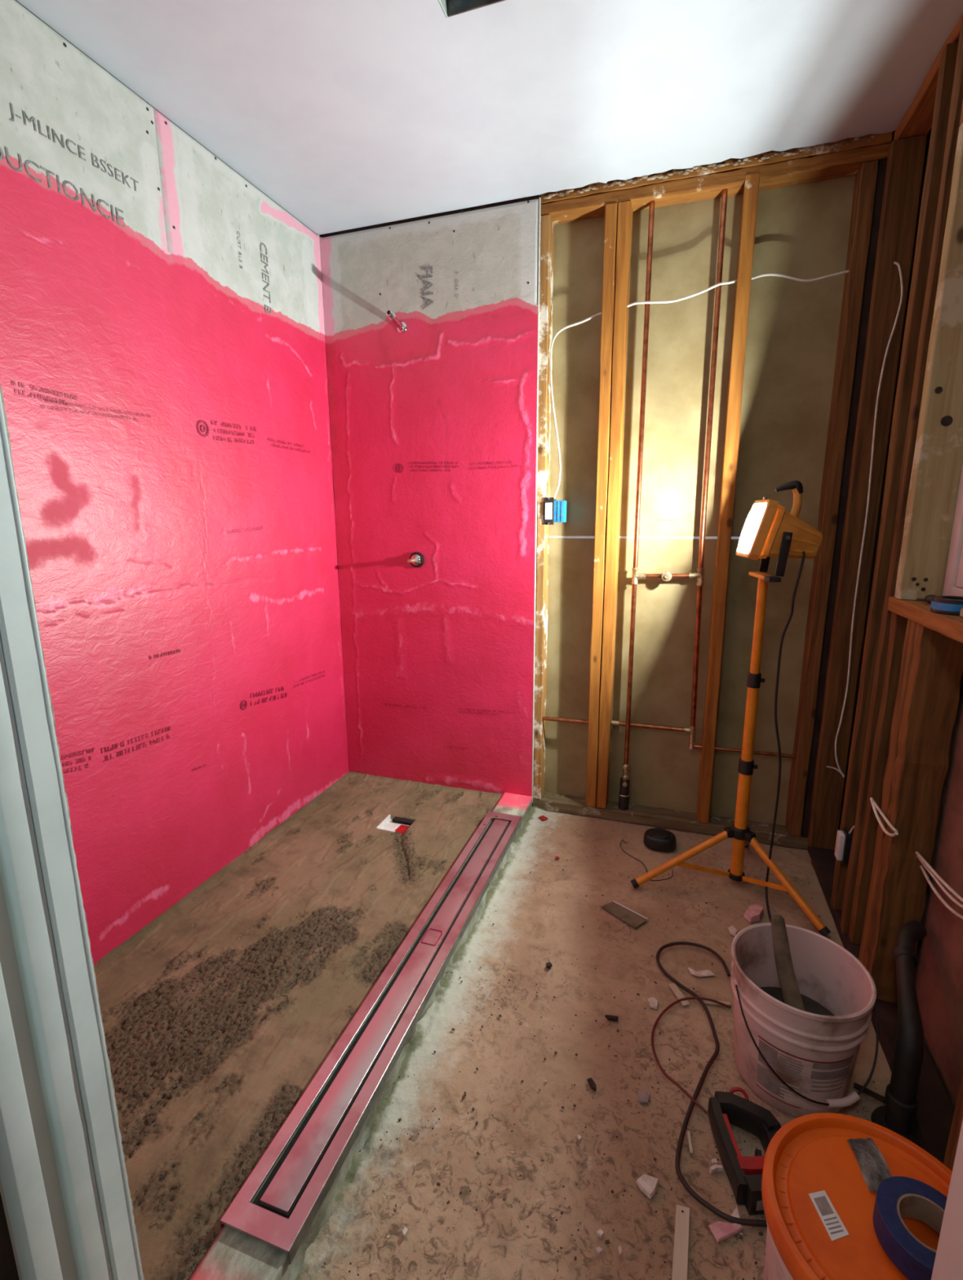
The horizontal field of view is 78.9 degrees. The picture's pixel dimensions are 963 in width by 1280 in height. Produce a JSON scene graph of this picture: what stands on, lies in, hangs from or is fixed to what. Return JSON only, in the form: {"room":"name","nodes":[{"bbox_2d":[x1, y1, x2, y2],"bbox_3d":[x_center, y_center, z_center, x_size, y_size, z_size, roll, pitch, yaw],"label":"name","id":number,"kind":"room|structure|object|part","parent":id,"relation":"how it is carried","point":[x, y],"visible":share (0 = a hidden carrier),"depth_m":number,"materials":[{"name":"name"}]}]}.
{"room":"building under construction","nodes":[
{"label":"building under construction","id":0,"kind":"room"},
{"bbox_2d":[0,873,78,1279],"bbox_3d":[-0.970,-0.219,0.730,0.865,2.700,0.098,4,12,18],"label":"wall","id":1,"kind":"structure","parent":0,"point":[8,961],"depth_m":0.74,"materials":[{"name":"paint"}]},
{"bbox_2d":[0,383,144,1279],"bbox_3d":[-0.571,0.109,0.615,0.052,2.099,0.213,4,13,22],"label":"door frame","id":2,"kind":"structure","parent":1,"relation":"in","point":[39,873],"depth_m":0.71,"materials":[{"name":"paint"}]},
{"bbox_2d":[0,0,349,964],"bbox_3d":[-1.015,-0.437,1.789,0.113,2.700,2.080,4,12,18],"label":"wall","id":3,"kind":"structure","parent":0,"point":[163,370],"depth_m":1.76,"materials":[{"name":"red waterproofing membrane"},{"name":"cement board"}]},
{"bbox_2d":[12,380,77,404],"bbox_3d":[-1.063,-0.601,1.430,0.001,0.033,0.157,4,12,18],"label":"print","id":4,"kind":"object","parent":3,"relation":"attached to","point":[14,380],"depth_m":1.43},
{"bbox_2d":[0,146,124,226],"bbox_3d":[-1.030,-1.115,1.438,0.001,0.040,0.342,4,12,18],"label":"print","id":5,"kind":"object","parent":3,"relation":"attached to","point":[28,162],"depth_m":1.44},
{"bbox_2d":[10,102,137,191],"bbox_3d":[-1.010,-1.226,1.475,0.001,0.038,0.340,4,12,18],"label":"print","id":6,"kind":"object","parent":3,"relation":"attached to","point":[13,117],"depth_m":1.45},
{"bbox_2d":[62,747,94,773],"bbox_3d":[-1.076,0.321,1.567,0.001,0.062,0.089,4,12,18],"label":"print","id":7,"kind":"object","parent":3,"relation":"attached to","point":[93,748],"depth_m":1.56},
{"bbox_2d":[40,399,151,421],"bbox_3d":[-1.018,-0.611,1.565,0.001,0.034,0.320,4,12,18],"label":"print","id":8,"kind":"object","parent":3,"relation":"attached to","point":[71,404],"depth_m":1.54},
{"bbox_2d":[101,725,170,761],"bbox_3d":[-1.018,0.305,1.738,0.001,0.054,0.235,4,12,18],"label":"print","id":9,"kind":"object","parent":3,"relation":"attached to","point":[170,726],"depth_m":1.73},
{"bbox_2d":[150,648,180,658],"bbox_3d":[-0.978,0.043,1.811,0.001,0.015,0.116,4,12,18],"label":"print","id":10,"kind":"object","parent":3,"relation":"attached to","point":[178,649],"depth_m":1.82},
{"bbox_2d":[211,420,255,444],"bbox_3d":[-0.856,-0.720,2.037,0.001,0.069,0.221,4,12,18],"label":"print","id":11,"kind":"object","parent":3,"relation":"attached to","point":[228,424],"depth_m":2.02},
{"bbox_2d":[237,231,242,268],"bbox_3d":[-0.829,-1.337,2.006,0.001,0.114,0.014,4,12,18],"label":"print","id":12,"kind":"object","parent":3,"relation":"attached to","point":[237,231],"depth_m":2.01},
{"bbox_2d":[227,525,262,533],"bbox_3d":[-0.851,-0.399,2.115,0.001,0.024,0.182,4,12,18],"label":"print","id":13,"kind":"object","parent":3,"relation":"attached to","point":[260,526],"depth_m":2.13},
{"bbox_2d":[260,242,271,313],"bbox_3d":[-0.787,-1.319,2.136,0.001,0.233,0.038,4,12,18],"label":"print","id":14,"kind":"object","parent":3,"relation":"attached to","point":[261,243],"depth_m":2.14},
{"bbox_2d":[250,686,286,704],"bbox_3d":[-0.831,0.217,2.291,0.001,0.076,0.213,4,12,18],"label":"print","id":15,"kind":"object","parent":3,"relation":"attached to","point":[274,698],"depth_m":2.28},
{"bbox_2d":[267,437,310,453],"bbox_3d":[-0.759,-0.771,2.323,0.001,0.030,0.269,4,12,18],"label":"print","id":16,"kind":"object","parent":3,"relation":"attached to","point":[274,445],"depth_m":2.31},
{"bbox_2d":[293,671,324,687],"bbox_3d":[-0.745,0.168,2.543,0.001,0.036,0.227,4,12,18],"label":"print","id":17,"kind":"object","parent":3,"relation":"attached to","point":[321,671],"depth_m":2.54},
{"bbox_2d":[17,0,962,235],"bbox_3d":[-0.013,-1.429,1.191,2.089,0.031,2.008,4,12,18],"label":"ceiling","id":18,"kind":"structure","parent":0,"point":[345,114],"depth_m":1.59,"materials":[{"name":"paint"}]},
{"bbox_2d":[439,0,504,17],"bbox_3d":[0.002,-1.515,1.195,0.269,0.167,0.272,4,12,18],"label":"fan housing","id":19,"kind":"object","parent":18,"relation":"in","point":[451,7],"visible":1,"depth_m":1.36,"materials":[{"name":"silver metal"}]},
{"bbox_3d":[-0.124,-1.521,1.237,0.003,0.163,0.272,4,12,18],"label":"panel","id":20,"kind":"part","parent":19,"relation":"part of","materials":[{"name":"white plastic"}]},
{"bbox_2d":[295,805,892,1279],"bbox_3d":[0.498,0.974,1.577,1.260,0.022,2.100,4,12,18],"label":"floor","id":21,"kind":"structure","parent":0,"point":[490,1211],"depth_m":1.35,"materials":[{"name":"concrete"}]},
{"bbox_2d":[402,1226,408,1237],"bbox_3d":[-0.140,1.080,1.067,0.008,0.005,0.012,7,14,33],"label":"chip","id":22,"kind":"object","parent":21,"relation":"on","point":[405,1231],"visible":1,"depth_m":1.07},
{"bbox_2d":[538,815,548,820],"bbox_3d":[0.270,0.773,2.545,0.031,0.004,0.033,-7,13,-29],"label":"scrap","id":23,"kind":"object","parent":21,"relation":"on","point":[542,817],"visible":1,"depth_m":2.54,"materials":[{"name":"red plastic"}]},
{"bbox_2d":[546,961,552,968],"bbox_3d":[0.196,0.945,1.702,0.019,0.008,0.020,4,12,18],"label":"pebble","id":24,"kind":"object","parent":21,"relation":"on","point":[548,965],"visible":1,"depth_m":1.70,"materials":[{"name":"black stone"}]},
{"bbox_2d":[324,817,820,1279],"bbox_3d":[0.441,0.978,1.556,1.035,0.003,1.820,4,12,18],"label":"crumbs","id":25,"kind":"object","parent":21,"relation":"on","point":[761,1233],"visible":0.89,"depth_m":1.29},
{"bbox_2d":[577,1134,582,1141],"bbox_3d":[0.205,1.044,1.227,0.007,0.005,0.010,-6,13,-26],"label":"chip","id":26,"kind":"object","parent":21,"relation":"on","point":[579,1137],"visible":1,"depth_m":1.23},
{"bbox_2d":[586,1077,596,1091],"bbox_3d":[0.254,1.019,1.342,0.012,0.008,0.031,-5,13,-22],"label":"pebble","id":27,"kind":"object","parent":21,"relation":"on","point":[590,1081],"visible":1,"depth_m":1.34,"materials":[{"name":"black stone"}]},
{"bbox_2d":[595,1246,603,1255],"bbox_3d":[0.209,1.083,1.039,0.010,0.006,0.010,-8,14,-34],"label":"chip","id":28,"kind":"object","parent":21,"relation":"on","point":[598,1250],"visible":1,"depth_m":1.04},
{"bbox_2d":[595,1229,604,1238],"bbox_3d":[0.216,1.078,1.063,0.011,0.005,0.010,9,15,38],"label":"chip","id":29,"kind":"object","parent":21,"relation":"on","point":[600,1233],"visible":1,"depth_m":1.06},
{"bbox_2d":[604,1014,618,1021],"bbox_3d":[0.339,0.983,1.521,0.036,0.006,0.012,2,12,11],"label":"pebble","id":30,"kind":"object","parent":21,"relation":"on","point":[613,1018],"visible":1,"depth_m":1.52,"materials":[{"name":"black stone"}]},
{"bbox_2d":[617,1245,622,1257],"bbox_3d":[0.246,1.083,1.037,0.006,0.005,0.015,-1,12,-1],"label":"chip","id":31,"kind":"object","parent":21,"relation":"on","point":[620,1249],"visible":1,"depth_m":1.04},
{"bbox_2d":[600,900,648,928],"bbox_3d":[0.469,0.898,1.927,0.066,0.005,0.139,-10,15,-39],"label":"metal strip","id":32,"kind":"object","parent":21,"relation":"on","point":[634,919],"visible":1,"depth_m":1.92,"materials":[{"name":"grey metal"}]},
{"bbox_2d":[636,1089,649,1103],"bbox_3d":[0.365,1.026,1.317,0.029,0.003,0.029,-1,12,-4],"label":"scrap","id":33,"kind":"object","parent":21,"relation":"on","point":[643,1095],"visible":1,"depth_m":1.31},
{"bbox_2d":[620,840,673,880],"bbox_3d":[0.628,0.835,2.238,0.116,0.003,0.280,-3,12,-14],"label":"wire","id":34,"kind":"object","parent":21,"relation":"on","point":[622,840],"visible":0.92,"depth_m":2.19,"materials":[{"name":"black rubber"}]},
{"bbox_2d":[635,1173,659,1199],"bbox_3d":[0.326,1.060,1.143,0.040,0.009,0.037,-11,16,-41],"label":"shard","id":35,"kind":"object","parent":21,"relation":"on","point":[648,1184],"visible":1,"depth_m":1.14},
{"bbox_2d":[647,997,657,1009],"bbox_3d":[0.459,0.972,1.570,0.028,0.006,0.035,4,12,18],"label":"chip","id":36,"kind":"object","parent":21,"relation":"on","point":[653,1002],"visible":1,"depth_m":1.56,"materials":[{"name":"white"}]},
{"bbox_2d":[644,827,676,852],"bbox_3d":[0.709,0.791,2.321,0.125,0.055,0.104,4,12,18],"label":"case","id":37,"kind":"object","parent":21,"relation":"on","point":[659,839],"visible":1,"depth_m":2.29,"materials":[{"name":"plastic"}]},
{"bbox_2d":[668,982,689,1006],"bbox_3d":[0.538,0.966,1.595,0.020,0.004,0.075,-3,12,-13],"label":"wood shim","id":38,"kind":"object","parent":21,"relation":"on","point":[673,987],"visible":1,"depth_m":1.59,"materials":[{"name":"paint"}]},
{"bbox_2d":[671,1204,689,1279],"bbox_3d":[0.357,1.081,1.045,0.024,0.004,0.129,4,13,21],"label":"strip","id":39,"kind":"object","parent":21,"relation":"on","point":[680,1263],"visible":1,"depth_m":1.04,"materials":[{"name":"paint"}]},
{"bbox_2d":[687,1130,693,1154],"bbox_3d":[0.434,1.045,1.217,0.006,0.004,0.044,2,12,11],"label":"white splinter","id":40,"kind":"object","parent":21,"relation":"on","point":[688,1131],"visible":1,"depth_m":1.22,"materials":[{"name":"paint"}]},
{"bbox_2d":[651,996,731,1114],"bbox_3d":[0.508,0.991,1.453,0.161,0.016,0.334,7,14,31],"label":"cord","id":41,"kind":"object","parent":21,"relation":"on","point":[667,1008],"visible":1,"depth_m":1.46,"materials":[{"name":"red rubber"}]},
{"bbox_2d":[688,967,715,977],"bbox_3d":[0.631,0.951,1.673,0.074,0.003,0.032,2,12,9],"label":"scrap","id":42,"kind":"object","parent":21,"relation":"on","point":[707,972],"visible":1,"depth_m":1.67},
{"bbox_2d":[656,941,767,1226],"bbox_3d":[0.550,0.995,1.429,0.202,0.016,0.745,2,12,12],"label":"extension cord","id":43,"kind":"object","parent":21,"relation":"on","point":[757,1223],"visible":0.98,"depth_m":1.29,"materials":[{"name":"rubber"}]},
{"bbox_2d":[711,1158,718,1164],"bbox_3d":[0.470,1.053,1.181,0.012,0.005,0.008,-1,12,-1],"label":"chip","id":44,"kind":"object","parent":21,"relation":"on","point":[714,1161],"visible":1,"depth_m":1.18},
{"bbox_2d":[709,1164,723,1173],"bbox_3d":[0.467,1.054,1.167,0.028,0.008,0.011,-2,12,-10],"label":"chip","id":45,"kind":"object","parent":21,"relation":"on","point":[713,1168],"visible":1,"depth_m":1.17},
{"bbox_2d":[702,1000,730,1005],"bbox_3d":[0.626,0.972,1.567,0.079,0.004,0.011,1,12,7],"label":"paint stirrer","id":46,"kind":"object","parent":21,"relation":"on","point":[705,1002],"visible":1,"depth_m":1.56,"materials":[{"name":"beige wood"}]},
{"bbox_2d":[708,1221,743,1242],"bbox_3d":[0.450,1.075,1.071,0.061,0.005,0.027,-4,12,-15],"label":"shard","id":47,"kind":"object","parent":21,"relation":"on","point":[720,1230],"depth_m":1.06},
{"bbox_2d":[630,480,831,936],"bbox_3d":[0.930,0.217,1.809,0.597,1.391,0.630,-7,13,-29],"label":"work light","id":48,"kind":"object","parent":21,"relation":"on","point":[770,530],"visible":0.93,"depth_m":1.90,"materials":[{"name":"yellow metal"}]},
{"bbox_3d":[0.704,0.768,2.056,0.351,0.206,0.025,-1,12,-4],"label":"leg","id":49,"kind":"part","parent":48,"relation":"part of","materials":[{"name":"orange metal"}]},
{"bbox_3d":[0.940,-0.291,1.925,0.039,0.135,0.006,1,12,8],"label":"yoke arm","id":50,"kind":"part","parent":48,"relation":"part of","materials":[{"name":"black plastic"}]},
{"bbox_3d":[0.917,-0.260,1.774,0.039,0.135,0.006,1,12,8],"label":"yoke arm","id":51,"kind":"part","parent":48,"relation":"part of","materials":[{"name":"black plastic"}]},
{"bbox_3d":[0.997,0.795,1.917,0.025,0.205,0.302,-7,13,-29],"label":"leg","id":52,"kind":"part","parent":48,"relation":"part of","materials":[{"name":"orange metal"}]},
{"bbox_3d":[0.974,-0.424,1.811,0.032,0.102,0.026,4,12,18],"label":"handle","id":53,"kind":"part","parent":48,"relation":"part of","materials":[{"name":"orange plastic"}]},
{"bbox_2d":[728,925,737,936],"bbox_3d":[0.792,0.914,1.842,0.028,0.005,0.049,4,12,18],"label":"chip","id":54,"kind":"object","parent":21,"relation":"on","point":[732,930],"visible":0.94,"depth_m":1.84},
{"bbox_2d":[730,1206,741,1226],"bbox_3d":[0.471,1.072,1.089,0.017,0.005,0.037,2,12,10],"label":"shard","id":55,"kind":"object","parent":21,"relation":"on","point":[735,1213],"visible":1,"depth_m":1.09},
{"bbox_2d":[707,1087,781,1215],"bbox_3d":[0.536,1.027,1.184,0.139,0.057,0.218,4,12,18],"label":"tool","id":56,"kind":"object","parent":21,"relation":"on","point":[744,1174],"visible":0.88,"depth_m":1.19,"materials":[{"name":"black plastic"}]},
{"bbox_3d":[0.508,1.030,1.186,0.014,0.046,0.101,0,12,2],"label":"trim","id":57,"kind":"part","parent":56,"relation":"part of","materials":[{"name":"red plastic"}]},
{"bbox_3d":[0.562,1.014,1.243,0.131,0.050,0.046,7,14,31],"label":"handle","id":58,"kind":"part","parent":56,"relation":"part of","materials":[{"name":"black plastic"}]},
{"bbox_3d":[0.587,1.030,1.186,0.039,0.044,0.085,4,12,18],"label":"motor","id":59,"kind":"part","parent":56,"relation":"part of","materials":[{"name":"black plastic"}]},
{"bbox_2d":[743,904,764,922],"bbox_3d":[0.895,0.890,1.915,0.045,0.022,0.096,11,16,43],"label":"chunk","id":60,"kind":"object","parent":21,"relation":"on","point":[754,913],"visible":1,"depth_m":1.90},
{"bbox_2d":[730,923,879,1117],"bbox_3d":[0.725,0.874,1.341,0.301,0.289,0.292,4,12,18],"label":"bucket","id":61,"kind":"object","parent":21,"relation":"on","point":[801,1063],"visible":0.98,"depth_m":1.28,"materials":[{"name":"white plastic"}]},
{"bbox_2d":[771,914,805,1011],"bbox_3d":[0.721,0.793,1.363,0.034,0.238,0.162,-2,12,-8],"label":"stick","id":62,"kind":"object","parent":61,"relation":"in","point":[792,996],"visible":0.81,"depth_m":1.38,"materials":[{"name":"wood"}]},
{"bbox_3d":[0.726,0.873,1.270,0.307,0.169,0.146,-1,12,-1],"label":"wire handle","id":63,"kind":"part","parent":61,"relation":"part of","materials":[{"name":"black plastic"}]},
{"bbox_2d":[810,860,817,877],"bbox_3d":[1.199,0.872,2.037,0.016,0.004,0.366,3,12,16],"label":"wood offcut","id":64,"kind":"object","parent":21,"relation":"on","point":[811,862],"visible":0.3,"depth_m":2.17,"materials":[{"name":"brown wood"}]},
{"bbox_2d":[761,1112,952,1279],"bbox_3d":[0.541,0.948,0.812,0.300,0.360,0.300,4,12,18],"label":"bucket","id":65,"kind":"object","parent":21,"relation":"on","point":[823,1173],"visible":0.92,"depth_m":0.82,"materials":[{"name":"orange plastic"}]},
{"bbox_2d":[873,1176,947,1279],"bbox_3d":[0.568,0.758,0.746,0.111,0.038,0.111,4,12,18],"label":"tape roll","id":66,"kind":"object","parent":65,"relation":"on","point":[898,1198],"visible":0.71,"depth_m":0.76,"materials":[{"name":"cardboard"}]},
{"bbox_2d":[853,1082,885,1103],"bbox_3d":[0.878,1.022,1.317,0.068,0.004,0.014,9,15,37],"label":"dark offcut","id":67,"kind":"object","parent":21,"relation":"on","point":[856,1086],"visible":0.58,"depth_m":1.32,"materials":[{"name":"wood"}]},
{"bbox_2d":[319,129,896,849],"bbox_3d":[0.343,-0.564,2.372,2.309,2.701,0.118,4,12,18],"label":"wall","id":68,"kind":"structure","parent":0,"point":[443,439],"depth_m":2.33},
{"bbox_2d":[386,309,406,333],"bbox_3d":[-0.345,-1.271,2.333,0.044,0.054,0.119,4,12,18],"label":"pipe","id":69,"kind":"object","parent":68,"relation":"attached to","point":[401,326],"visible":1,"depth_m":2.34,"materials":[{"name":"silver metal"}]},
{"bbox_2d":[407,551,424,567],"bbox_3d":[-0.295,-0.344,2.526,0.068,0.068,0.088,4,12,18],"label":"shower valve","id":70,"kind":"object","parent":68,"relation":"attached to","point":[415,559],"visible":1,"depth_m":2.55,"materials":[{"name":"silver metal"}]},
{"bbox_3d":[-0.300,-0.341,2.512,0.018,0.018,0.058,4,12,18],"label":"stem","id":71,"kind":"part","parent":70,"relation":"part of","materials":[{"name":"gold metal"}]},
{"bbox_2d":[417,266,433,309],"bbox_3d":[-0.224,-1.401,2.329,0.065,0.152,0.001,4,12,18],"label":"print","id":72,"kind":"object","parent":68,"relation":"attached to","point":[423,268],"depth_m":2.33},
{"bbox_2d":[408,462,458,471],"bbox_3d":[-0.201,-0.730,2.459,0.226,0.044,0.001,4,12,18],"label":"print","id":73,"kind":"object","parent":68,"relation":"attached to","point":[415,463],"depth_m":2.47},
{"bbox_2d":[454,271,457,297],"bbox_3d":[-0.098,-1.391,2.288,0.013,0.092,0.001,4,12,18],"label":"print","id":74,"kind":"object","parent":68,"relation":"attached to","point":[456,271],"depth_m":2.29},
{"bbox_2d":[458,707,515,715],"bbox_3d":[0.019,0.321,2.603,0.268,0.031,0.001,4,12,18],"label":"print","id":75,"kind":"object","parent":68,"relation":"attached to","point":[460,708],"depth_m":2.61},
{"bbox_2d":[469,460,520,469],"bbox_3d":[0.054,-0.711,2.377,0.217,0.029,0.001,4,12,18],"label":"print","id":76,"kind":"object","parent":68,"relation":"attached to","point":[512,460],"depth_m":2.38},
{"bbox_2d":[543,497,566,524],"bbox_3d":[0.299,-0.523,2.377,0.082,0.108,0.073,4,12,18],"label":"switch box","id":77,"kind":"object","parent":68,"relation":"attached to","point":[554,511],"visible":1,"depth_m":2.35,"materials":[{"name":"blue plastic"}]},
{"bbox_2d":[545,502,552,519],"bbox_3d":[0.270,-0.518,2.351,0.029,0.066,0.006,4,12,18],"label":"switch plate","id":78,"kind":"object","parent":77,"relation":"attached to","point":[548,506],"depth_m":2.35,"materials":[{"name":"white plastic"}]},
{"bbox_2d":[542,188,795,810],"bbox_3d":[0.742,-0.387,2.264,0.998,2.380,0.068,4,12,18],"label":"copper pipework","id":79,"kind":"object","parent":68,"relation":"attached to","point":[624,794],"visible":0.96,"depth_m":2.26,"materials":[{"name":"gold metal"}]},
{"bbox_3d":[0.612,0.614,2.492,0.022,0.021,0.022,4,12,18],"label":"valve knob","id":80,"kind":"part","parent":79,"relation":"part of","materials":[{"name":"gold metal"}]},
{"bbox_3d":[0.770,0.760,2.502,1.106,0.050,0.092,4,12,18],"label":"sole plate","id":81,"kind":"part","parent":68,"relation":"part of","materials":[{"name":"brown wood"}]},
{"bbox_3d":[0.857,0.191,2.410,1.270,1.198,0.013,4,12,18],"label":"drywall panel","id":82,"kind":"part","parent":68,"relation":"part of","materials":[{"name":"paper"}]},
{"bbox_2d":[549,270,848,498],"bbox_3d":[0.737,-0.904,2.141,0.996,0.739,0.034,4,12,18],"label":"cable","id":83,"kind":"object","parent":68,"relation":"attached to","point":[846,271],"visible":0.98,"depth_m":2.11,"materials":[{"name":"white plastic"}]},
{"bbox_3d":[0.757,-1.563,2.025,1.106,0.044,0.090,4,12,18],"label":"plate","id":84,"kind":"part","parent":68,"relation":"part of","materials":[{"name":"brown wood"}]},
{"bbox_3d":[0.756,-1.601,2.016,1.106,0.042,0.092,4,12,18],"label":"plate","id":85,"kind":"part","parent":68,"relation":"part of","materials":[{"name":"brown wood"}]},
{"bbox_3d":[0.849,-1.136,2.136,1.270,1.492,0.013,4,12,18],"label":"drywall panel","id":86,"kind":"part","parent":68,"relation":"part of","materials":[{"name":"paper"}]},
{"bbox_3d":[1.317,-0.368,2.084,0.112,2.320,0.078,4,12,18],"label":"corner post","id":87,"kind":"part","parent":68,"relation":"part of","materials":[{"name":"wood"}]},
{"bbox_2d":[808,11,962,1171],"bbox_3d":[1.016,-0.310,1.123,0.125,2.702,2.082,4,12,18],"label":"wall","id":88,"kind":"structure","parent":0,"point":[900,744],"depth_m":1.47,"materials":[{"name":"wood"}]},
{"bbox_2d":[834,825,854,865],"bbox_3d":[1.132,0.617,1.780,0.075,0.159,0.079,4,12,18],"label":"outlet box","id":89,"kind":"object","parent":88,"relation":"attached to","point":[844,838],"visible":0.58,"depth_m":1.79,"materials":[{"name":"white plastic"}]},
{"bbox_2d":[834,830,845,860],"bbox_3d":[1.110,0.636,1.811,0.016,0.085,0.034,4,12,18],"label":"outlet","id":90,"kind":"object","parent":89,"relation":"attached to","point":[840,849],"depth_m":1.80,"materials":[{"name":"white plastic"}]},
{"bbox_2d":[826,261,903,777],"bbox_3d":[1.294,-0.334,1.975,0.062,1.706,0.006,4,12,18],"label":"cable","id":91,"kind":"object","parent":88,"relation":"hanging from","point":[895,262],"visible":1,"depth_m":1.95,"materials":[{"name":"white plastic"}]},
{"bbox_3d":[1.014,0.990,1.393,0.089,0.047,1.880,4,12,18],"label":"sole plate","id":92,"kind":"part","parent":88,"relation":"part of","materials":[{"name":"wood"}]},
{"bbox_2d":[870,797,898,836],"bbox_3d":[1.014,0.453,1.477,0.011,0.039,0.210,4,12,18],"label":"cable","id":93,"kind":"object","parent":88,"relation":"attached to","point":[874,805],"visible":1,"depth_m":1.48,"materials":[{"name":"white plastic"}]},
{"bbox_2d":[871,920,927,1146],"bbox_3d":[0.965,0.868,1.321,0.093,0.313,0.364,8,14,36],"label":"drain pipe","id":94,"kind":"object","parent":88,"relation":"attached to","point":[901,1100],"visible":0.98,"depth_m":1.23,"materials":[{"name":"black plastic"}]},
{"bbox_3d":[0.984,-0.006,1.114,0.106,0.040,0.908,4,12,18],"label":"window sill","id":95,"kind":"part","parent":88,"relation":"part of","materials":[{"name":"brown wood"}]},
{"bbox_2d":[916,594,937,603],"bbox_3d":[1.084,-0.100,1.412,0.029,0.022,0.074,3,12,14],"label":"tool","id":96,"kind":"object","parent":88,"relation":"on","point":[928,598],"visible":0.62,"depth_m":1.40,"materials":[{"name":"plastic"}]},
{"bbox_3d":[1.003,-1.349,0.908,0.083,0.042,1.877,4,12,18],"label":"plate","id":97,"kind":"part","parent":88,"relation":"part of","materials":[{"name":"brown wood"}]},
{"bbox_2d":[915,851,962,919],"bbox_3d":[1.022,0.532,1.285,0.022,0.130,0.384,4,12,18],"label":"cable bundle","id":98,"kind":"object","parent":88,"relation":"hanging from","point":[935,875],"visible":0.98,"depth_m":1.31,"materials":[{"name":"white plastic"}]},
{"bbox_2d":[930,595,962,614],"bbox_3d":[1.035,-0.076,1.272,0.092,0.031,0.092,4,12,18],"label":"tape roll","id":99,"kind":"object","parent":88,"relation":"on","point":[951,605],"visible":0.99,"depth_m":1.26,"materials":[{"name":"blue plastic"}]},
{"bbox_2d":[942,462,962,596],"bbox_3d":[1.030,-0.534,0.958,0.042,1.054,0.831,4,12,18],"label":"window","id":100,"kind":"structure","parent":88,"relation":"in","point":[953,581],"depth_m":1.40,"materials":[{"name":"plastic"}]},
{"bbox_3d":[1.026,-0.032,1.040,0.042,0.038,0.787,4,12,18],"label":"frame rail","id":101,"kind":"part","parent":100,"relation":"part of","materials":[{"name":"plastic"}]},
{"bbox_2d":[960,608,962,617],"bbox_3d":[1.007,-0.051,1.184,0.041,0.019,0.060,4,12,18],"label":"block","id":102,"kind":"object","parent":88,"relation":"on","point":[962,610],"visible":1,"depth_m":1.21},
{"bbox_3d":[-0.588,0.940,1.941,1.070,0.056,2.100,4,12,18],"label":"floor","id":103,"kind":"structure","parent":0,"visible":0},
{"bbox_2d":[93,771,502,1279],"bbox_3d":[-0.579,0.879,1.912,0.799,0.055,1.885,4,12,18],"label":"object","id":104,"kind":"structure","parent":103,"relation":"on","point":[220,1013],"depth_m":1.59,"materials":[{"name":"beige concrete"}]},
{"bbox_2d":[376,814,415,834],"bbox_3d":[-0.355,0.776,2.428,0.122,0.035,0.123,4,12,18],"label":"scrap","id":105,"kind":"object","parent":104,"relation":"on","point":[399,824],"visible":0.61,"depth_m":2.44,"materials":[{"name":"white paper"}]},
{"bbox_3d":[-0.354,0.786,2.432,0.118,0.014,0.110,4,12,18],"label":"plate","id":106,"kind":"part","parent":105,"relation":"part of","materials":[{"name":"white paper"}]},
{"bbox_2d":[189,792,533,1279],"bbox_3d":[-0.128,0.909,1.763,0.150,0.065,1.884,4,12,18],"label":"shower curb","id":107,"kind":"object","parent":103,"relation":"on","point":[233,1255],"visible":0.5,"depth_m":1.03,"materials":[{"name":"pink plastic"}]},
{"bbox_2d":[219,811,521,1264],"bbox_3d":[-0.146,0.884,1.719,0.144,0.031,1.540,4,12,18],"label":"linear drain","id":108,"kind":"object","parent":107,"relation":"on","point":[286,1206],"visible":1,"depth_m":1.30,"materials":[{"name":"silver metal"}]},
{"bbox_3d":[0.611,-0.122,0.217,0.505,2.700,0.110,4,12,18],"label":"wall","id":109,"kind":"structure","parent":0,"visible":0},
{"bbox_2d":[931,1120,962,1279],"bbox_3d":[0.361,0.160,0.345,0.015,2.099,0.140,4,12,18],"label":"door","id":110,"kind":"structure","parent":109,"relation":"in","point":[948,1262],"depth_m":0.46,"materials":[{"name":"paint"}]}
]}

